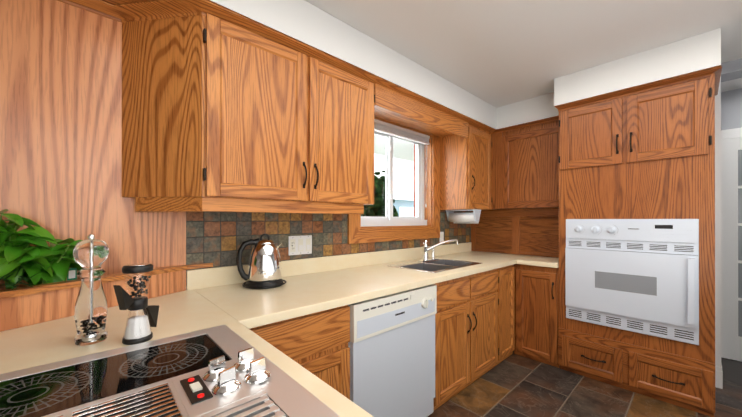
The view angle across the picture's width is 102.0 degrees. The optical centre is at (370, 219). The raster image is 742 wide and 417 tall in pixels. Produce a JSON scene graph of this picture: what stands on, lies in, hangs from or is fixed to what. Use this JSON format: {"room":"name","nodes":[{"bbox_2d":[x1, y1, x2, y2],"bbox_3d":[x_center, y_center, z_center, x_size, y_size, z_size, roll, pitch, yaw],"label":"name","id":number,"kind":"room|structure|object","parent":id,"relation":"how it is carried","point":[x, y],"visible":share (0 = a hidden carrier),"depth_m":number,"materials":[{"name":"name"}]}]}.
{"room":"kitchen","nodes":[
{"label":"kitchen","id":0,"kind":"room"},
{"bbox_2d":[0,0,470,331],"bbox_3d":[-0.051,0.045,2.623,9.700,2.485,0.238,0,0,-43],"label":"wall","id":1,"kind":"structure","parent":0,"point":[61,120],"depth_m":1.34,"materials":[{"name":"brown wood"}]},
{"bbox_2d":[288,235,311,254],"bbox_3d":[-0.483,0.176,2.064,0.177,0.129,0.010,0,0,-43],"label":"electrical outlet plate","id":2,"kind":"object","parent":1,"relation":"in","point":[298,245],"visible":1,"depth_m":2.06,"materials":[{"name":"white paint"}]},
{"bbox_2d":[348,116,439,243],"bbox_3d":[0.214,-0.395,2.819,1.222,1.174,0.190,0,0,-43],"label":"window unit","id":3,"kind":"structure","parent":1,"relation":"in","point":[424,223],"depth_m":2.89,"materials":[{"name":"brown wood"}]},
{"bbox_2d":[440,232,443,241],"bbox_3d":[0.755,0.192,3.206,0.071,0.119,0.010,0,0,-43],"label":"switch plate","id":4,"kind":"object","parent":1,"relation":"attached to","point":[441,236],"visible":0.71,"depth_m":3.20,"materials":[{"name":"white paint"}]},
{"bbox_2d":[471,208,558,257],"bbox_3d":[1.625,0.133,3.304,0.208,0.490,1.030,0,0,-43],"label":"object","id":5,"kind":"object","parent":1,"relation":"attached to","point":[535,232],"depth_m":3.20,"materials":[{"name":"brown wood"}]},
{"bbox_2d":[101,0,720,129],"bbox_3d":[-0.363,-1.082,0.860,6.449,0.234,1.961,0,0,-43],"label":"soffit","id":6,"kind":"structure","parent":0,"point":[308,24],"depth_m":2.08,"materials":[{"name":"white paint"}]},
{"bbox_2d":[117,0,224,203],"bbox_3d":[-0.941,-0.527,1.411,0.338,0.847,0.336,0,0,-43],"label":"upper cabinet","id":7,"kind":"object","parent":6,"relation":"hanging from","point":[224,110],"depth_m":1.39,"materials":[{"name":"brown wood"}]},
{"bbox_2d":[213,12,376,207],"bbox_3d":[-0.471,-0.527,1.844,1.055,0.847,0.336,0,0,-43],"label":"upper cabinet","id":8,"kind":"object","parent":6,"relation":"hanging from","point":[299,123],"depth_m":1.66,"materials":[{"name":"brown wood"}]},
{"bbox_2d":[437,120,492,211],"bbox_3d":[1.026,-0.524,3.225,0.518,0.847,0.336,0,0,-43],"label":"upper cabinet","id":9,"kind":"object","parent":6,"relation":"hanging from","point":[466,148],"depth_m":3.06,"materials":[{"name":"brown wood"}]},
{"bbox_2d":[446,209,480,223],"bbox_3d":[0.964,-0.029,3.145,0.150,0.143,0.325,0,0,-43],"label":"paper towel holder","id":10,"kind":"object","parent":9,"relation":"hanging from","point":[473,217],"visible":1,"depth_m":3.10,"materials":[{"name":"white"}]},
{"bbox_2d":[493,116,558,211],"bbox_3d":[1.685,-0.531,3.144,0.338,0.835,0.716,0,0,-43],"label":"upper cabinet","id":11,"kind":"object","parent":6,"relation":"hanging from","point":[525,156],"depth_m":3.03,"materials":[{"name":"brown wood"}]},
{"bbox_2d":[305,0,741,107],"bbox_3d":[1.518,-1.260,0.924,9.700,0.120,5.005,0,0,-43],"label":"ceiling","id":12,"kind":"structure","parent":0,"point":[497,53],"depth_m":1.93,"materials":[{"name":"white paint"}]},
{"bbox_2d":[428,351,741,416],"bbox_3d":[1.518,1.345,0.920,9.700,0.120,5.005,0,0,-43],"label":"floor","id":13,"kind":"structure","parent":0,"point":[513,385],"depth_m":2.17,"materials":[{"name":"tile"}]},
{"bbox_2d":[250,305,349,399],"bbox_3d":[-0.530,0.851,1.560,0.551,0.868,0.671,0,0,-43],"label":"base cabinet","id":14,"kind":"object","parent":13,"relation":"on","point":[318,342],"depth_m":1.38,"materials":[{"name":"brown wood"}]},
{"bbox_2d":[348,284,436,416],"bbox_3d":[-0.050,0.848,1.966,0.698,0.838,0.703,0,0,-43],"label":"dishwasher","id":15,"kind":"object","parent":13,"relation":"on","point":[391,344],"visible":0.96,"depth_m":1.70,"materials":[{"name":"white metal"}]},
{"bbox_2d":[434,265,514,369],"bbox_3d":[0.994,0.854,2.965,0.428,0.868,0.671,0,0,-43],"label":"base cabinet","id":16,"kind":"object","parent":13,"relation":"on","point":[475,328],"depth_m":2.39,"materials":[{"name":"brown wood"}]},
{"bbox_2d":[514,264,559,367],"bbox_3d":[1.691,0.854,2.918,0.633,0.869,0.379,0,0,-43],"label":"base cabinet","id":17,"kind":"object","parent":13,"relation":"on","point":[536,310],"visible":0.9,"depth_m":2.71,"materials":[{"name":"brown wood"}]},
{"bbox_2d":[557,67,721,416],"bbox_3d":[2.124,0.163,2.434,0.654,2.248,0.918,0,0,-43],"label":"tall cabinet","id":18,"kind":"object","parent":13,"relation":"on","point":[645,152],"visible":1,"depth_m":2.17,"materials":[{"name":"brown wood"}]},
{"bbox_2d":[565,219,698,344],"bbox_3d":[1.887,0.414,2.245,0.075,0.835,0.760,0,0,-43],"label":"wall oven","id":19,"kind":"object","parent":18,"relation":"in","point":[641,276],"visible":1,"depth_m":2.19,"materials":[{"name":"white metal"}]},
{"bbox_3d":[-0.817,0.849,0.388,1.451,0.869,1.553,0,0,-43],"label":"base cabinet","id":20,"kind":"object","parent":13,"relation":"on","visible":0},
{"bbox_2d":[0,314,373,416],"bbox_3d":[-0.656,0.394,0.220,1.454,0.039,1.080,0,0,-43],"label":"countertop","id":21,"kind":"structure","parent":20,"relation":"on","point":[340,404],"depth_m":0.79,"materials":[{"name":"beige laminate"}]},
{"bbox_2d":[0,325,339,416],"bbox_3d":[-0.463,0.347,0.565,0.585,0.052,0.766,0,0,-43],"label":"cooktop","id":22,"kind":"object","parent":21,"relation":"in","point":[222,371],"visible":1,"depth_m":0.66,"materials":[{"name":"black glass"}]},
{"bbox_2d":[0,242,527,365],"bbox_3d":[-0.104,0.344,1.941,4.598,0.144,0.703,0,0,-43],"label":"countertop","id":23,"kind":"structure","parent":20,"relation":"on","point":[212,297],"depth_m":1.52,"materials":[{"name":"beige laminate"}]},
{"bbox_2d":[0,209,82,331],"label":"potted plant","id":24,"kind":"object","parent":23,"relation":"on","point":[53,266],"depth_m":1.11,"materials":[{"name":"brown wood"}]},
{"bbox_2d":[73,234,108,345],"bbox_3d":[-0.861,0.209,0.925,0.082,0.330,0.082,0,0,-43],"label":"pepper mill","id":25,"kind":"object","parent":23,"relation":"on","point":[90,253],"visible":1,"depth_m":0.90,"materials":[{"name":"clear glass"}]},
{"bbox_2d":[113,263,158,344],"bbox_3d":[-0.723,0.257,0.932,0.120,0.234,0.109,0,0,-43],"label":"salt grinder","id":26,"kind":"object","parent":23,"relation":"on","point":[138,330],"visible":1,"depth_m":0.91,"materials":[{"name":"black plastic"}]},
{"bbox_2d":[101,263,212,306],"label":"ledge","id":27,"kind":"object","parent":23,"relation":"on","point":[163,280],"depth_m":1.45,"materials":[{"name":"brown wood"}]},
{"bbox_2d":[236,234,285,288],"bbox_3d":[-0.616,0.228,1.706,0.264,0.294,0.239,0,0,-43],"label":"kettle","id":28,"kind":"object","parent":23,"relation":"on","point":[264,267],"visible":1,"depth_m":1.65,"materials":[{"name":"silver metal"}]},
{"bbox_2d":[387,239,482,272],"bbox_3d":[0.548,0.361,2.500,0.719,0.363,0.454,0,0,-43],"label":"sink","id":29,"kind":"object","parent":23,"relation":"in","point":[432,264],"visible":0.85,"depth_m":2.59,"materials":[{"name":"silver metal"}]},
{"bbox_2d":[516,255,558,267],"bbox_3d":[1.704,0.398,2.901,0.638,0.039,0.336,0,0,-43],"label":"countertop","id":30,"kind":"structure","parent":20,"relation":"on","point":[552,262],"depth_m":2.76,"materials":[{"name":"beige laminate"}]},
{"bbox_2d":[513,58,741,265],"bbox_3d":[2.938,0.044,2.184,0.200,2.485,4.935,0,0,-43],"label":"wall","id":31,"kind":"structure","parent":0,"point":[731,70],"depth_m":2.29,"materials":[{"name":"grey paint"}]},
{"bbox_2d":[715,77,722,388],"bbox_3d":[3.606,0.051,1.460,0.270,2.470,2.566,0,0,-43],"label":"trim","id":32,"kind":"structure","parent":31,"relation":"attached to","point":[718,375],"depth_m":2.30,"materials":[{"name":"white paint"}]},
{"bbox_2d":[721,88,741,129],"bbox_3d":[3.502,0.045,2.752,0.200,2.485,5.005,0,0,-43],"label":"wall","id":33,"kind":"structure","parent":0,"point":[731,109],"depth_m":2.78,"materials":[{"name":"grey paint"}]},
{"bbox_2d":[721,127,741,361],"bbox_3d":[3.551,0.225,2.515,0.040,2.115,1.010,0,0,-43],"label":"hall door","id":34,"kind":"structure","parent":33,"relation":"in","point":[731,243],"depth_m":2.75,"materials":[{"name":"white paint"}]},
{"label":"outside","id":35,"kind":"structure","parent":0,"visible":0},
{"bbox_3d":[-4.586,1.665,18.823,42.000,0.100,29.595,0,0,-43],"label":"ground","id":36,"kind":"structure","parent":35,"visible":0},
{"bbox_2d":[361,164,410,216],"bbox_3d":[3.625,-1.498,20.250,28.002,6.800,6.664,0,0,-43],"label":"tree","id":37,"kind":"object","parent":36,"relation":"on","point":[376,206],"depth_m":13.17,"materials":[{"name":"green plant"}]},
{"bbox_2d":[374,135,414,216],"bbox_3d":[1.959,-0.164,16.817,23.700,3.550,18.023,0,0,-43],"label":"house","id":38,"kind":"structure","parent":36,"relation":"on","point":[404,209],"depth_m":4.24,"materials":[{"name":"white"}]}
]}

